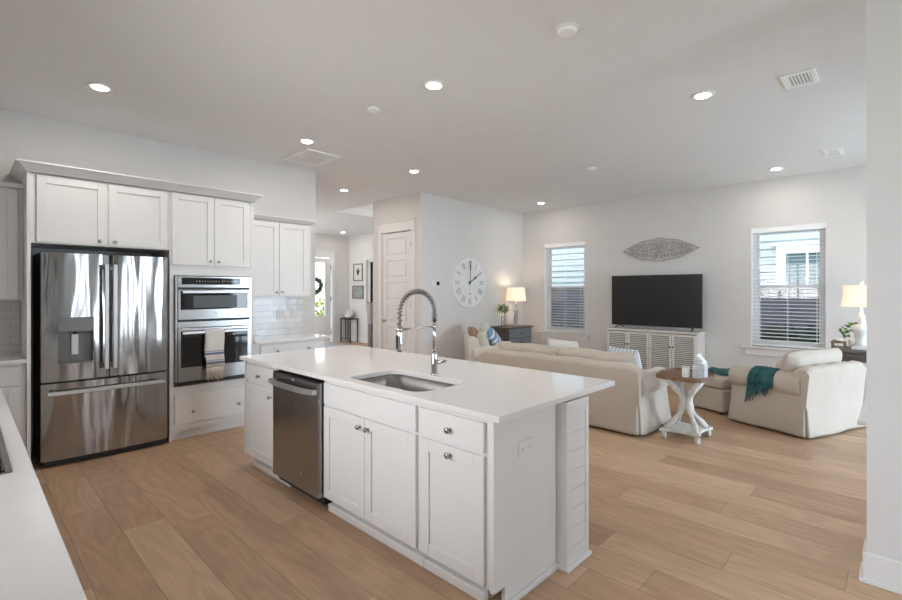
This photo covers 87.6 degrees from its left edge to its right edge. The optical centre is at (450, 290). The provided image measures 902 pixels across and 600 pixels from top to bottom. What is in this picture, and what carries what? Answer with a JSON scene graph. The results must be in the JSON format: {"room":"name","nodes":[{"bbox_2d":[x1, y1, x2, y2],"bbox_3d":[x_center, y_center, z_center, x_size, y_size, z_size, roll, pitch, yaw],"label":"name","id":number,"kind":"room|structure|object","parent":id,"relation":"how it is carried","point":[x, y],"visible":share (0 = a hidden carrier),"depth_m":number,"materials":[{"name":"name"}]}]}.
{"room":"open-plan kitchen","nodes":[
{"label":"open-plan kitchen","id":0,"kind":"room"},
{"bbox_2d":[0,109,314,451],"bbox_3d":[-3.291,-0.070,4.983,0.150,3.080,4.030,0,0,44],"label":"wall","id":1,"kind":"structure","parent":0,"point":[289,192],"depth_m":4.97,"materials":[{"name":"beige paint"}]},
{"bbox_2d":[0,299,19,353],"bbox_3d":[-4.209,0.312,3.913,0.008,0.479,0.914,0,0,44],"label":"tile backsplash","id":2,"kind":"structure","parent":1,"relation":"attached to","point":[9,309],"depth_m":4.19,"materials":[{"name":"white tile"}]},
{"bbox_2d":[0,187,22,299],"bbox_3d":[-3.942,-0.397,3.927,0.367,0.937,0.524,0,0,44],"label":"upper cabinet","id":3,"kind":"object","parent":1,"relation":"attached to","point":[11,199],"visible":1,"depth_m":3.94,"materials":[{"name":"white paint"}]},
{"bbox_2d":[0,182,23,188],"bbox_3d":[-3.937,-0.884,3.922,0.382,0.036,0.524,0,0,44],"label":"crown molding","id":4,"kind":"structure","parent":3,"relation":"attached to","point":[2,184],"depth_m":3.93,"materials":[{"name":"white paint"}]},
{"bbox_2d":[254,297,303,335],"bbox_3d":[-2.283,0.312,5.918,0.008,0.479,0.926,0,0,44],"label":"tile backsplash","id":5,"kind":"structure","parent":1,"relation":"attached to","point":[265,321],"depth_m":5.98,"materials":[{"name":"white tile"}]},
{"bbox_2d":[276,310,284,318],"bbox_3d":[-2.178,0.300,6.015,0.010,0.120,0.115,0,0,44],"label":"power outlet","id":6,"kind":"object","parent":5,"relation":"attached to","point":[280,314],"visible":1,"depth_m":6.01,"materials":[{"name":"white plastic"}]},
{"bbox_2d":[292,309,296,318],"bbox_3d":[-2.046,0.300,6.152,0.009,0.118,0.072,0,0,44],"label":"power outlet","id":7,"kind":"object","parent":5,"relation":"attached to","point":[294,311],"visible":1,"depth_m":6.15,"materials":[{"name":"white plastic"}]},
{"bbox_2d":[254,219,310,296],"bbox_3d":[-2.171,-0.379,5.748,0.399,0.902,0.836,0,0,44],"label":"upper cabinet","id":8,"kind":"object","parent":1,"relation":"attached to","point":[282,251],"visible":0.8,"depth_m":5.66,"materials":[{"name":"white paint"}]},
{"bbox_2d":[254,213,316,224],"bbox_3d":[-2.147,-0.858,5.760,0.417,0.054,0.885,0,0,44],"label":"crown molding","id":9,"kind":"structure","parent":8,"relation":"attached to","point":[256,216],"depth_m":5.65,"materials":[{"name":"white paint"}]},
{"bbox_2d":[315,233,348,341],"bbox_3d":[-4.721,-0.070,12.228,0.150,3.080,5.100,0,0,44],"label":"wall","id":10,"kind":"structure","parent":0,"point":[340,244],"depth_m":13.66,"materials":[{"name":"beige paint"}]},
{"bbox_2d":[315,258,330,341],"bbox_3d":[-3.835,0.265,13.084,0.062,2.390,1.122,0,0,44],"label":"door","id":11,"kind":"structure","parent":10,"relation":"in","point":[322,323],"depth_m":13.37,"materials":[{"name":"white paint"}]},
{"bbox_2d":[315,276,324,295],"bbox_3d":[-3.768,-0.160,13.064,0.131,0.584,0.626,0,0,44],"label":"wreath","id":12,"kind":"object","parent":11,"relation":"attached to","point":[319,281],"visible":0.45,"depth_m":13.14,"materials":[{"name":"green plant"}]},
{"bbox_2d":[315,249,335,341],"bbox_3d":[-3.807,0.155,13.042,0.040,2.630,1.400,0,0,44],"label":"trim","id":13,"kind":"structure","parent":10,"relation":"attached to","point":[318,253],"depth_m":13.47,"materials":[{"name":"white paint"}]},
{"bbox_2d":[335,336,346,341],"bbox_3d":[-3.171,1.400,13.714,0.028,0.140,0.510,0,0,44],"label":"baseboard","id":14,"kind":"structure","parent":10,"relation":"attached to","point":[337,339],"depth_m":13.64,"materials":[{"name":"white paint"}]},
{"bbox_2d":[349,233,372,337],"bbox_3d":[-1.196,-0.070,12.275,4.870,3.080,0.150,0,0,44],"label":"wall","id":15,"kind":"structure","parent":0,"point":[360,246],"depth_m":13.52,"materials":[{"name":"beige paint"}]},
{"bbox_2d":[353,263,362,280],"bbox_3d":[-2.689,-0.540,13.587,0.440,0.500,0.025,0,0,44],"label":"framed picture","id":16,"kind":"object","parent":15,"relation":"attached to","point":[357,268],"visible":1,"depth_m":13.57,"materials":[{"name":"beige paper"}]},
{"bbox_2d":[352,286,363,298],"bbox_3d":[-2.692,0.037,13.590,0.530,0.375,0.025,0,0,44],"label":"framed picture","id":17,"kind":"object","parent":15,"relation":"attached to","point":[357,291],"visible":1,"depth_m":13.58,"materials":[{"name":"green paint"}]},
{"bbox_2d":[353,287,361,297],"bbox_3d":[-2.688,0.037,13.594,0.474,0.319,0.010,0,0,44],"label":"print","id":18,"kind":"object","parent":17,"relation":"attached to","point":[357,291],"depth_m":13.60,"materials":[{"name":"green paint"}]},
{"bbox_2d":[349,336,367,342],"bbox_3d":[-1.258,1.400,12.211,4.870,0.140,0.028,0,0,44],"label":"baseboard","id":19,"kind":"structure","parent":15,"relation":"attached to","point":[360,339],"depth_m":13.53,"materials":[{"name":"white paint"}]},
{"bbox_2d":[369,260,372,301],"bbox_3d":[-2.016,-0.152,13.118,0.880,1.445,0.050,0,0,44],"label":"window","id":20,"kind":"structure","parent":15,"relation":"in","point":[370,261],"depth_m":13.35,"materials":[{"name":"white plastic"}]},
{"bbox_2d":[356,204,372,209],"bbox_3d":[-1.008,-2.935,9.959,1.630,2.350,2.670,0,0,44],"label":"wall","id":21,"kind":"structure","parent":0,"point":[369,207],"depth_m":10.16,"materials":[{"name":"beige paint"}]},
{"bbox_2d":[373,193,414,347],"bbox_3d":[-0.961,-0.070,8.181,1.140,3.080,0.130,0,0,44],"label":"wall","id":22,"kind":"structure","parent":0,"point":[402,207],"depth_m":8.35,"materials":[{"name":"beige paint"}]},
{"bbox_2d":[382,231,410,352],"bbox_3d":[-0.938,0.228,8.066,0.754,2.465,0.117,0,0,44],"label":"door","id":23,"kind":"structure","parent":22,"relation":"in","point":[396,246],"depth_m":8.09,"materials":[{"name":"white paint"}]},
{"bbox_2d":[377,217,415,352],"bbox_3d":[-0.905,0.133,8.103,1.000,2.675,0.165,0,0,44],"label":"trim","id":24,"kind":"structure","parent":22,"relation":"attached to","point":[404,224],"depth_m":8.11,"materials":[{"name":"white paint"}]},
{"bbox_2d":[0,0,866,236],"bbox_3d":[-0.720,-1.685,5.891,15.000,0.150,8.900,0,0,44],"label":"ceiling","id":25,"kind":"structure","parent":0,"point":[519,120],"depth_m":3.66,"materials":[{"name":"paint"}]},
{"bbox_2d":[86,82,113,91],"bbox_3d":[-2.769,-1.601,3.707,0.176,0.018,0.176,0,0,44],"label":"recessed light","id":26,"kind":"object","parent":25,"relation":"in","point":[96,86],"visible":1,"depth_m":3.68,"materials":[{"name":"white plastic"}]},
{"bbox_2d":[298,138,314,143],"bbox_3d":[-1.546,-1.601,5.045,0.176,0.018,0.176,0,0,44],"label":"recessed light","id":27,"kind":"object","parent":25,"relation":"in","point":[303,140],"visible":1,"depth_m":5.01,"materials":[{"name":"white plastic"}]},
{"bbox_2d":[283,148,340,165],"bbox_3d":[-1.678,-1.602,5.659,0.580,0.016,0.440,0,0,44],"label":"ceiling vent","id":28,"kind":"object","parent":25,"relation":"in","point":[304,155],"visible":1,"depth_m":5.62,"materials":[{"name":"white metal"}]},
{"bbox_2d":[367,106,379,112],"bbox_3d":[-0.685,-1.600,4.152,0.108,0.020,0.108,0,0,44],"label":"ceiling sensor","id":29,"kind":"object","parent":25,"relation":"attached to","point":[372,109],"visible":1,"depth_m":4.12,"materials":[{"name":"white plastic"}]},
{"bbox_2d":[408,169,420,172],"bbox_3d":[-0.497,-1.601,6.306,0.176,0.018,0.176,0,0,44],"label":"recessed light","id":30,"kind":"object","parent":25,"relation":"in","point":[410,170],"visible":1,"depth_m":6.27,"materials":[{"name":"white plastic"}]},
{"bbox_2d":[423,80,444,90],"bbox_3d":[-0.133,-1.601,3.673,0.176,0.018,0.176,0,0,44],"label":"recessed light","id":31,"kind":"object","parent":25,"relation":"in","point":[434,85],"visible":1,"depth_m":3.65,"materials":[{"name":"white plastic"}]},
{"bbox_2d":[555,21,578,37],"bbox_3d":[0.708,-1.592,2.869,0.144,0.036,0.144,0,0,44],"label":"smoke detector","id":32,"kind":"object","parent":25,"relation":"attached to","point":[564,29],"visible":1,"depth_m":2.84,"materials":[{"name":"white plastic"}]},
{"bbox_2d":[691,90,714,99],"bbox_3d":[2.070,-1.601,3.860,0.176,0.018,0.176,0,0,44],"label":"recessed light","id":33,"kind":"object","parent":25,"relation":"in","point":[702,95],"visible":1,"depth_m":3.84,"materials":[{"name":"white plastic"}]},
{"bbox_2d":[768,167,783,170],"bbox_3d":[4.271,-1.601,6.177,0.176,0.018,0.176,0,0,44],"label":"recessed light","id":34,"kind":"object","parent":25,"relation":"in","point":[773,168],"visible":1,"depth_m":6.15,"materials":[{"name":"white plastic"}]},
{"bbox_2d":[780,67,819,89],"bbox_3d":[2.640,-1.604,3.558,0.210,0.012,0.290,0,0,44],"label":"ceiling vent","id":35,"kind":"object","parent":25,"relation":"in","point":[808,76],"visible":1,"depth_m":3.55,"materials":[{"name":"white metal"}]},
{"bbox_2d":[822,147,843,156],"bbox_3d":[4.415,-1.604,5.431,0.175,0.012,0.350,0,0,44],"label":"ceiling vent","id":36,"kind":"object","parent":25,"relation":"in","point":[833,151],"visible":1,"depth_m":5.42,"materials":[{"name":"white metal"}]},
{"bbox_2d":[31,341,901,599],"bbox_3d":[-0.720,1.520,5.891,15.000,0.100,8.900,0,0,44],"label":"floor","id":37,"kind":"structure","parent":0,"point":[747,511],"depth_m":2.93,"materials":[{"name":"brown wood"}]},
{"bbox_2d":[0,363,25,447],"bbox_3d":[-3.759,1.028,3.945,0.607,0.885,0.244,0,0,44],"label":"base cabinet","id":38,"kind":"object","parent":37,"relation":"on","point":[12,376],"visible":0.4,"depth_m":3.78,"materials":[{"name":"white paint"}]},
{"bbox_2d":[20,171,168,459],"bbox_3d":[-3.296,0.250,4.389,0.659,2.440,1.034,0,0,44],"label":"tall cabinet","id":39,"kind":"object","parent":37,"relation":"on","point":[59,212],"visible":0.94,"depth_m":4.09,"materials":[{"name":"white paint"}]},
{"bbox_2d":[9,158,263,202],"bbox_3d":[-2.997,-1.010,4.672,0.699,0.079,2.000,0,0,44],"label":"crown molding","id":40,"kind":"structure","parent":39,"relation":"attached to","point":[19,168],"depth_m":4.25,"materials":[{"name":"white paint"}]},
{"bbox_2d":[33,252,167,467],"bbox_3d":[-3.236,0.567,4.374,0.672,1.783,0.923,0,0,44],"label":"refrigerator","id":41,"kind":"object","parent":37,"relation":"on","point":[100,322],"visible":1,"depth_m":4.12,"materials":[{"name":"silver metal"}]},
{"bbox_2d":[152,191,253,441],"bbox_3d":[-2.653,0.250,5.059,0.659,2.440,0.822,0,0,44],"label":"tall cabinet","id":42,"kind":"object","parent":37,"relation":"on","point":[209,236],"visible":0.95,"depth_m":4.80,"materials":[{"name":"white paint"}]},
{"bbox_2d":[174,276,250,385],"bbox_3d":[-2.601,0.389,5.010,0.607,1.072,0.744,0,0,44],"label":"wall oven","id":43,"kind":"object","parent":42,"relation":"in","point":[201,303],"visible":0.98,"depth_m":4.77,"materials":[{"name":"silver metal"}]},
{"bbox_2d":[204,329,224,379],"bbox_3d":[-2.402,0.648,4.779,0.048,0.518,0.187,0,0,44],"label":"kitchen towel","id":44,"kind":"object","parent":43,"relation":"hanging from","point":[214,338],"visible":1,"depth_m":4.77,"materials":[{"name":"fabric"}]},
{"bbox_2d":[245,361,278,467],"bbox_3d":[-1.376,1.028,3.969,0.553,0.885,0.562,0,0,44],"label":"base cabinet","id":45,"kind":"object","parent":37,"relation":"on","point":[259,393],"depth_m":3.80,"materials":[{"name":"white paint"}]},
{"bbox_2d":[252,458,292,486],"bbox_3d":[-1.431,1.445,3.758,0.670,0.050,0.045,0,0,44],"label":"trim","id":46,"kind":"structure","parent":37,"relation":"on","point":[262,466],"depth_m":3.80,"materials":[{"name":"white paint"}]},
{"bbox_2d":[254,339,323,354],"bbox_3d":[-2.067,1.028,5.683,0.639,0.885,0.886,0,0,44],"label":"base cabinet","id":47,"kind":"object","parent":37,"relation":"on","point":[265,348],"visible":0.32,"depth_m":5.46,"materials":[{"name":"white paint"}]},
{"bbox_2d":[254,333,329,343],"bbox_3d":[-2.050,0.568,5.701,0.645,0.030,0.936,0,0,44],"label":"countertop","id":48,"kind":"structure","parent":47,"relation":"on","point":[262,339],"depth_m":5.59,"materials":[{"name":"white stone"}]},
{"bbox_2d":[268,369,331,504],"bbox_3d":[-0.954,1.030,3.522,0.655,0.870,0.602,0,0,44],"label":"dishwasher","id":49,"kind":"object","parent":37,"relation":"on","point":[298,400],"visible":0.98,"depth_m":3.28,"materials":[{"name":"silver metal"}]},
{"bbox_2d":[324,343,347,347],"bbox_3d":[-3.289,1.464,11.373,2.700,0.012,2.650,0,0,44],"label":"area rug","id":50,"kind":"object","parent":37,"relation":"on","point":[326,345],"visible":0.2,"depth_m":12.57,"materials":[{"name":"white fabric"}]},
{"bbox_2d":[340,318,357,342],"bbox_3d":[-2.937,1.127,13.552,0.510,0.685,0.280,0,0,44],"label":"table","id":51,"kind":"object","parent":37,"relation":"on","point":[347,319],"visible":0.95,"depth_m":13.46,"materials":[{"name":"brown metal"}]},
{"bbox_2d":[344,309,353,317],"bbox_3d":[-2.938,0.657,13.566,0.286,0.257,0.275,0,0,44],"label":"flower vase","id":52,"kind":"object","parent":51,"relation":"on","point":[349,314],"visible":1,"depth_m":13.48,"materials":[{"name":"white ceramic"}]},
{"bbox_2d":[367,302,372,346],"bbox_3d":[-1.682,0.848,9.871,0.130,1.245,0.130,0,0,44],"label":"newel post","id":53,"kind":"object","parent":37,"relation":"on","point":[369,304],"visible":0.73,"depth_m":9.82,"materials":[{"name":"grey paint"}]},
{"bbox_2d":[324,381,427,566],"bbox_3d":[-0.344,1.028,2.977,0.950,0.885,0.562,0,0,44],"label":"base cabinet","id":54,"kind":"object","parent":37,"relation":"on","point":[372,440],"visible":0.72,"depth_m":2.74,"materials":[{"name":"white paint"}]},
{"bbox_2d":[463,330,510,361],"bbox_3d":[0.672,1.050,7.814,0.909,0.798,0.966,0,0,-4],"label":"armchair","id":55,"kind":"object","parent":37,"relation":"on","point":[473,345],"visible":0.37,"depth_m":7.43,"materials":[{"name":"beige fabric"}]},
{"bbox_2d":[468,327,478,337],"bbox_3d":[0.409,0.770,7.731,0.254,0.353,0.400,0,0,-4],"label":"throw pillow","id":56,"kind":"object","parent":55,"relation":"on","point":[472,331],"visible":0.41,"depth_m":7.55,"materials":[{"name":"beige fabric"}]},
{"bbox_2d":[477,330,489,345],"bbox_3d":[0.505,0.825,7.803,0.226,0.349,0.740,0,0,-4],"label":"cushion","id":57,"kind":"object","parent":55,"relation":"on","point":[482,337],"depth_m":7.46,"materials":[{"name":"white fabric"}]},
{"bbox_2d":[479,322,492,345],"bbox_3d":[0.604,0.730,7.877,0.223,0.395,0.420,0,0,-6],"label":"throw pillow","id":58,"kind":"object","parent":55,"relation":"on","point":[484,327],"visible":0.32,"depth_m":7.69,"materials":[{"name":"white fabric"}]},
{"bbox_2d":[487,327,502,345],"bbox_3d":[0.722,0.790,7.653,0.276,0.420,0.474,0,0,2],"label":"throw pillow","id":59,"kind":"object","parent":55,"relation":"on","point":[493,337],"visible":0.72,"depth_m":7.49,"materials":[{"name":"blue fabric"}]},
{"bbox_2d":[420,404,556,599],"bbox_3d":[0.189,1.028,2.466,0.523,0.885,0.562,0,0,44],"label":"base cabinet","id":60,"kind":"object","parent":37,"relation":"on","point":[454,447],"depth_m":2.28,"materials":[{"name":"white paint"}]},
{"bbox_2d":[240,345,614,422],"bbox_3d":[-0.393,0.568,3.445,2.782,0.030,1.155,0,0,44],"label":"countertop","id":61,"kind":"structure","parent":60,"relation":"on","point":[495,393],"depth_m":3.00,"materials":[{"name":"white stone"}]},
{"bbox_2d":[358,374,453,391],"bbox_3d":[-0.287,0.677,2.935,0.714,0.186,0.437,0,0,44],"label":"sink","id":62,"kind":"object","parent":61,"relation":"in","point":[404,382],"visible":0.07,"depth_m":3.20,"materials":[{"name":"grey metal"}]},
{"bbox_2d":[396,288,446,374],"bbox_3d":[-0.188,0.268,2.982,0.115,0.569,0.358,0,0,44],"label":"kitchen faucet","id":63,"kind":"object","parent":61,"relation":"on","point":[399,337],"visible":1,"depth_m":3.03,"materials":[{"name":"silver metal"}]},
{"bbox_2d":[518,437,531,457],"bbox_3d":[0.363,0.762,2.289,0.009,0.073,0.118,0,0,44],"label":"power outlet","id":64,"kind":"object","parent":60,"relation":"attached to","point":[525,446],"visible":1,"depth_m":2.28,"materials":[{"name":"white plastic"}]},
{"bbox_2d":[489,324,532,342],"bbox_3d":[1.153,1.070,8.986,0.494,0.800,0.790,0,0,44],"label":"dresser","id":65,"kind":"object","parent":37,"relation":"on","point":[521,333],"visible":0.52,"depth_m":8.76,"materials":[{"name":"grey wood"}]},
{"bbox_2d":[498,303,509,325],"bbox_3d":[1.005,0.442,9.018,0.238,0.455,0.240,0,0,44],"label":"potted plant","id":66,"kind":"object","parent":65,"relation":"on","point":[503,308],"visible":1,"depth_m":9.01,"materials":[{"name":"green plant"}]},
{"bbox_2d":[506,288,525,325],"bbox_3d":[1.258,0.302,9.107,0.393,0.735,0.393,0,0,44],"label":"table lamp","id":67,"kind":"object","parent":65,"relation":"on","point":[513,294],"visible":1,"depth_m":8.97,"materials":[{"name":"white fabric"}]},
{"bbox_2d":[556,395,591,573],"bbox_3d":[0.602,1.028,2.621,0.266,0.885,0.263,0,0,44],"label":"island column","id":68,"kind":"structure","parent":37,"relation":"on","point":[572,416],"depth_m":2.50,"materials":[{"name":"white paint"}]},
{"bbox_2d":[479,341,671,434],"bbox_3d":[1.425,1.052,5.747,2.199,0.794,0.934,0,0,44],"label":"sofa","id":69,"kind":"object","parent":37,"relation":"on","point":[638,402],"visible":0.64,"depth_m":5.02,"materials":[{"name":"fabric"}]},
{"bbox_2d":[498,341,558,355],"bbox_3d":[0.976,0.827,5.932,0.940,0.344,0.224,0,0,44],"label":"cushion","id":70,"kind":"object","parent":69,"relation":"on","point":[520,347],"depth_m":5.82,"materials":[{"name":"fabric"}]},
{"bbox_2d":[547,338,578,347],"bbox_3d":[1.411,0.785,5.771,0.232,0.389,0.463,0,0,-37],"label":"throw pillow","id":71,"kind":"object","parent":69,"relation":"on","point":[552,342],"visible":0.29,"depth_m":5.68,"materials":[{"name":"white fabric"}]},
{"bbox_2d":[558,348,635,364],"bbox_3d":[1.625,0.828,5.309,0.940,0.344,0.225,0,0,44],"label":"cushion","id":72,"kind":"object","parent":69,"relation":"on","point":[594,354],"depth_m":5.19,"materials":[{"name":"fabric"}]},
{"bbox_2d":[609,346,642,368],"bbox_3d":[2.006,0.850,5.366,0.222,0.418,0.403,0,0,-30],"label":"throw pillow","id":73,"kind":"object","parent":69,"relation":"on","point":[635,352],"visible":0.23,"depth_m":5.23,"materials":[{"name":"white fabric"}]},
{"bbox_2d":[606,327,705,386],"bbox_3d":[3.287,1.049,7.646,1.446,0.842,0.417,0,0,44],"label":"media console","id":74,"kind":"object","parent":37,"relation":"on","point":[666,348],"visible":0.62,"depth_m":7.41,"materials":[{"name":"beige paint"}]},
{"bbox_2d":[612,274,701,331],"bbox_3d":[3.310,0.183,7.656,1.430,0.886,0.257,0,0,44],"label":"television","id":75,"kind":"object","parent":74,"relation":"on","point":[640,300],"visible":1,"depth_m":7.59,"materials":[{"name":"black plastic"}]},
{"bbox_2d":[656,368,715,444],"bbox_3d":[2.376,1.150,4.748,0.507,0.640,0.580,0,0,44],"label":"side table","id":76,"kind":"object","parent":37,"relation":"on","point":[674,424],"visible":0.95,"depth_m":4.71,"materials":[{"name":"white wood"}]},
{"bbox_2d":[682,366,689,377],"bbox_3d":[2.308,0.791,4.619,0.072,0.112,0.072,0,0,44],"label":"candle jar","id":77,"kind":"object","parent":76,"relation":"on","point":[685,369],"visible":0.96,"depth_m":4.59,"materials":[{"name":"white ceramic"}]},
{"bbox_2d":[692,353,707,378],"bbox_3d":[2.425,0.726,4.575,0.112,0.241,0.110,0,0,44],"label":"tissue box","id":78,"kind":"object","parent":76,"relation":"on","point":[699,369],"visible":0.97,"depth_m":4.55,"materials":[{"name":"white paper"}]},
{"bbox_2d":[684,372,731,414],"bbox_3d":[3.360,1.255,5.904,0.671,0.430,0.560,0,0,-25],"label":"ottoman","id":79,"kind":"object","parent":37,"relation":"on","point":[715,395],"visible":0.37,"depth_m":5.65,"materials":[{"name":"fabric"}]},
{"bbox_2d":[689,372,731,388],"bbox_3d":[3.374,1.103,5.910,0.640,0.125,0.560,0,0,-25],"label":"cushion","id":80,"kind":"object","parent":79,"relation":"on","point":[721,381],"depth_m":5.61,"materials":[{"name":"fabric"}]},
{"bbox_2d":[708,367,729,374],"bbox_3d":[3.461,1.020,5.961,0.442,0.041,0.482,0,0,-25],"label":"throw blanket","id":81,"kind":"object","parent":79,"relation":"on","point":[720,371],"visible":0.6,"depth_m":5.95,"materials":[{"name":"teal fabric"}]},
{"bbox_2d":[728,348,866,437],"bbox_3d":[3.822,1.037,5.225,1.155,0.823,0.913,0,0,-25],"label":"armchair","id":82,"kind":"object","parent":37,"relation":"on","point":[814,393],"visible":0.91,"depth_m":4.87,"materials":[{"name":"fabric"}]},
{"bbox_2d":[744,366,779,401],"bbox_3d":[3.458,1.017,5.095,0.421,0.400,0.296,0,0,-25],"label":"throw blanket","id":83,"kind":"object","parent":82,"relation":"on","point":[758,376],"visible":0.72,"depth_m":5.03,"materials":[{"name":"teal fabric"}]},
{"bbox_2d":[780,348,841,371],"bbox_3d":[3.892,0.812,5.080,0.930,0.374,0.228,0,0,-25],"label":"cushion","id":84,"kind":"object","parent":82,"relation":"on","point":[792,361],"depth_m":4.92,"materials":[{"name":"fabric"}]},
{"bbox_2d":[833,345,866,362],"bbox_3d":[5.086,1.075,5.202,1.370,0.790,0.550,0,0,44],"label":"console table","id":85,"kind":"object","parent":37,"relation":"on","point":[848,354],"visible":0.15,"depth_m":5.36,"materials":[{"name":"brown wood"}]},
{"bbox_2d":[830,340,846,348],"bbox_3d":[4.608,0.639,5.585,0.140,0.082,0.160,0,0,44],"label":"display riser","id":86,"kind":"object","parent":85,"relation":"on","point":[832,342],"visible":0.96,"depth_m":5.57,"materials":[{"name":"brown wood"}]},
{"bbox_2d":[838,321,856,346],"bbox_3d":[4.896,0.521,5.703,0.318,0.318,0.200,0,0,44],"label":"potted plant","id":87,"kind":"object","parent":85,"relation":"on","point":[851,341],"visible":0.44,"depth_m":5.73,"materials":[{"name":"green plant"}]},
{"bbox_2d":[840,281,866,349],"bbox_3d":[4.794,0.280,5.490,0.373,0.800,0.283,0,0,44],"label":"table lamp","id":88,"kind":"object","parent":85,"relation":"on","point":[853,295],"visible":0.7,"depth_m":5.45,"materials":[{"name":"white ceramic"}]},
{"bbox_2d":[857,395,866,425],"bbox_3d":[2.899,1.090,2.533,1.028,0.760,0.870,0,0,44],"label":"armchair","id":89,"kind":"object","parent":37,"relation":"on","point":[862,420],"visible":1,"depth_m":2.68,"materials":[{"name":"white fabric"}]},
{"bbox_3d":[-1.673,1.027,1.311,6.030,0.885,0.667,0,0,44],"label":"base cabinet","id":90,"kind":"object","parent":37,"relation":"on","visible":0},
{"bbox_2d":[0,352,86,599],"bbox_3d":[-1.803,0.568,1.602,6.680,0.030,0.914,0,0,44],"label":"countertop","id":91,"kind":"structure","parent":90,"relation":"on","point":[36,563],"depth_m":1.06,"materials":[{"name":"white stone"}]},
{"bbox_2d":[0,429,12,474],"bbox_3d":[-1.790,0.536,1.496,0.745,0.033,0.538,0,0,44],"label":"cooktop","id":92,"kind":"object","parent":91,"relation":"in","point":[5,466],"visible":1,"depth_m":1.52,"materials":[{"name":"silver metal"}]},
{"bbox_2d":[415,192,522,359],"bbox_3d":[0.442,-0.070,8.726,0.130,3.080,2.860,0,0,44],"label":"wall","id":93,"kind":"structure","parent":0,"point":[448,231],"depth_m":8.29,"materials":[{"name":"beige paint"}]},
{"bbox_2d":[432,281,439,286],"bbox_3d":[-0.251,-0.125,7.897,0.018,0.100,0.175,0,0,44],"label":"thermostat","id":94,"kind":"object","parent":93,"relation":"attached to","point":[434,283],"visible":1,"depth_m":7.90,"materials":[{"name":"white plastic"}]},
{"bbox_2d":[451,257,485,307],"bbox_3d":[0.337,-0.152,8.494,0.040,0.916,0.916,0,0,44],"label":"wall clock","id":95,"kind":"object","parent":93,"relation":"attached to","point":[468,281],"visible":1,"depth_m":8.46,"materials":[{"name":"grey paint"}]},
{"bbox_2d":[523,165,866,394],"bbox_3d":[4.550,-0.070,6.868,8.750,3.080,0.150,0,0,44],"label":"wall","id":96,"kind":"structure","parent":0,"point":[718,220],"depth_m":7.23,"materials":[{"name":"beige paint"}]},
{"bbox_2d":[538,241,590,340],"bbox_3d":[2.208,0.000,9.081,1.114,1.860,0.189,0,0,44],"label":"window","id":97,"kind":"structure","parent":96,"relation":"in","point":[544,334],"depth_m":9.25,"materials":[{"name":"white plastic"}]},
{"bbox_2d":[545,241,584,332],"bbox_3d":[2.201,-0.068,9.066,0.872,1.720,0.086,0,0,44],"label":"window blinds","id":98,"kind":"object","parent":97,"relation":"attached to","point":[580,244],"visible":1,"depth_m":9.05,"materials":[{"name":"white plastic"}]},
{"bbox_2d":[622,237,699,261],"bbox_3d":[3.443,-0.685,7.787,1.260,0.408,0.039,0,0,44],"label":"wall ornament","id":99,"kind":"object","parent":96,"relation":"attached to","point":[657,248],"visible":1,"depth_m":7.76,"materials":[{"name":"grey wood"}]},
{"bbox_2d":[741,222,825,356],"bbox_3d":[4.750,0.005,6.640,1.095,1.850,0.189,0,0,44],"label":"window","id":100,"kind":"structure","parent":96,"relation":"in","point":[749,349],"depth_m":6.72,"materials":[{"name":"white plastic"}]},
{"bbox_2d":[752,223,825,348],"bbox_3d":[4.744,-0.063,6.625,0.853,1.710,0.086,0,0,44],"label":"window blinds","id":101,"kind":"object","parent":100,"relation":"attached to","point":[820,225],"visible":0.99,"depth_m":6.61,"materials":[{"name":"white plastic"}]},
{"bbox_2d":[867,0,901,561],"bbox_3d":[2.355,-0.070,2.244,0.551,3.080,0.140,0,0,44],"label":"wall","id":102,"kind":"structure","parent":0,"point":[884,17],"depth_m":2.33,"materials":[{"name":"beige paint"}]},
{"bbox_2d":[859,539,901,594],"bbox_3d":[2.340,1.396,2.249,0.580,0.148,0.194,0,0,44],"label":"baseboard","id":103,"kind":"structure","parent":102,"relation":"attached to","point":[882,572],"depth_m":2.33,"materials":[{"name":"white paint"}]},
{"label":"outside","id":104,"kind":"structure","parent":0,"visible":0},
{"bbox_3d":[-0.143,1.680,7.070,50.000,0.180,50.000,0,0,44],"label":"ground","id":105,"kind":"structure","parent":104,"visible":0},
{"bbox_2d":[315,295,323,315],"bbox_3d":[-5.327,0.894,17.552,2.049,1.529,3.207,0,0,44],"label":"shrub","id":106,"kind":"object","parent":105,"relation":"on","point":[318,302],"visible":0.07,"depth_m":17.78,"materials":[{"name":"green plant"}]},
{"bbox_2d":[551,288,818,341],"bbox_3d":[5.428,0.710,9.220,13.057,1.520,0.060,0,0,44],"label":"fence","id":107,"kind":"object","parent":105,"relation":"on","point":[554,293],"visible":0.05,"depth_m":8.65,"materials":[{"name":"wood"}]},
{"bbox_2d":[552,230,818,335],"bbox_3d":[6.224,-1.482,10.813,18.000,6.105,0.380,0,0,44],"label":"neighbor house","id":108,"kind":"structure","parent":105,"relation":"on","point":[811,265],"depth_m":9.93,"materials":[{"name":"paint"}]},
{"bbox_2d":[760,321,818,342],"bbox_3d":[6.315,1.025,7.790,3.068,1.009,0.741,0,0,44],"label":"shrub","id":109,"kind":"object","parent":105,"relation":"on","point":[785,324],"visible":0.07,"depth_m":8.15,"materials":[{"name":"green plant"}]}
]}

